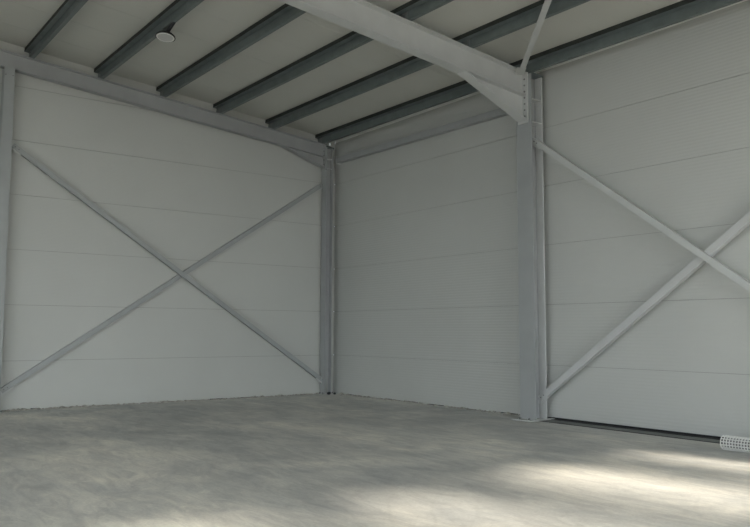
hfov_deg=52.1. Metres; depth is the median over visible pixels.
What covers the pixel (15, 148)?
brace
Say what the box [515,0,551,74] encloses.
brace
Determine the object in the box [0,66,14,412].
steel column
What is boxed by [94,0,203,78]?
roof purlin
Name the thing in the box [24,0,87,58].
roof purlin
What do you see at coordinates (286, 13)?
roof purlin
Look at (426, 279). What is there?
wall
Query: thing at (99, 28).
ceiling
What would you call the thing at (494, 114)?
strut
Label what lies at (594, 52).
trim
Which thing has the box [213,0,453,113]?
roof purlin
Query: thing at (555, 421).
trim
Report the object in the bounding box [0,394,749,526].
floor
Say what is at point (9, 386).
brace
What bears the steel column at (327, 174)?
on the floor
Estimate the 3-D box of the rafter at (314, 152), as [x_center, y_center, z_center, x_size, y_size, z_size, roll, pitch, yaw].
[-5.021,-3.214,15.008,9.596,1.540,0.170,4,-6,-37]
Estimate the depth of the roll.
9.16 m
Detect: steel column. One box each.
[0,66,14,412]
[319,146,338,394]
[512,71,554,421]
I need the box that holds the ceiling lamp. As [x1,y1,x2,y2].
[155,22,174,41]
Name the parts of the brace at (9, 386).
gusset plate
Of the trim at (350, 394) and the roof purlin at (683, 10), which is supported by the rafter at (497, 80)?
the roof purlin at (683, 10)
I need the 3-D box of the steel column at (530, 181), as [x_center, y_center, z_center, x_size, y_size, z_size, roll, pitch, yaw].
[2.590,-0.324,12.729,0.605,5.750,0.390,4,-6,-37]
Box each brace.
[0,182,322,395]
[12,143,321,382]
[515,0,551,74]
[532,138,749,291]
[538,211,749,403]
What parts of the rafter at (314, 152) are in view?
plate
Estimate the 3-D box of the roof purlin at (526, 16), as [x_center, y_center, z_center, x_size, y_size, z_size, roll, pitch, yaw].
[3.280,-3.713,9.754,0.139,0.237,18.640,4,-6,-37]
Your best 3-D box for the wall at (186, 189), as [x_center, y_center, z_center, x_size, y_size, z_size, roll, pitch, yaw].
[-8.991,-1.012,12.088,20.000,6.930,0.100,4,-6,-37]
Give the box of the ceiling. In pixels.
[0,0,681,140]
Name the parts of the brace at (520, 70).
gusset plate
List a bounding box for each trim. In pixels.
[335,0,746,142]
[350,394,517,414]
[543,420,722,442]
[551,417,725,440]
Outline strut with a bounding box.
[336,108,507,164]
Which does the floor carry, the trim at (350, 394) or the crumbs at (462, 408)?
the crumbs at (462, 408)
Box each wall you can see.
[0,41,334,410]
[333,0,749,438]
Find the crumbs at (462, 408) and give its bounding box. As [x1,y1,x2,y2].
[339,393,519,415]
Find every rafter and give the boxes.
[0,49,325,169]
[278,0,528,124]
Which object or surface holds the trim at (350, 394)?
attached to the wall at (426, 279)
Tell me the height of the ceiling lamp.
0.213 m
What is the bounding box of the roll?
[720,435,749,452]
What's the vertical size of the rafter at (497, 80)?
1.810 m
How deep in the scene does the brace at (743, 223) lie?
11.05 m
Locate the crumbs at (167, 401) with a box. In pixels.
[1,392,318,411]
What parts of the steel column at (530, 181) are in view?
plate, cap plate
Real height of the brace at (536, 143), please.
4.524 m
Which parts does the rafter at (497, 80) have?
plate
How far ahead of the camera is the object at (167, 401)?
14.82 m
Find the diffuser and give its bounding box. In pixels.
[158,34,172,40]
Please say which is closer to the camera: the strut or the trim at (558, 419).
the trim at (558, 419)
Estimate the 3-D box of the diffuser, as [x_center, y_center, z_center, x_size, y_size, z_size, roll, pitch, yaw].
[-3.373,-3.635,12.333,0.242,0.041,0.242,4,-6,-37]

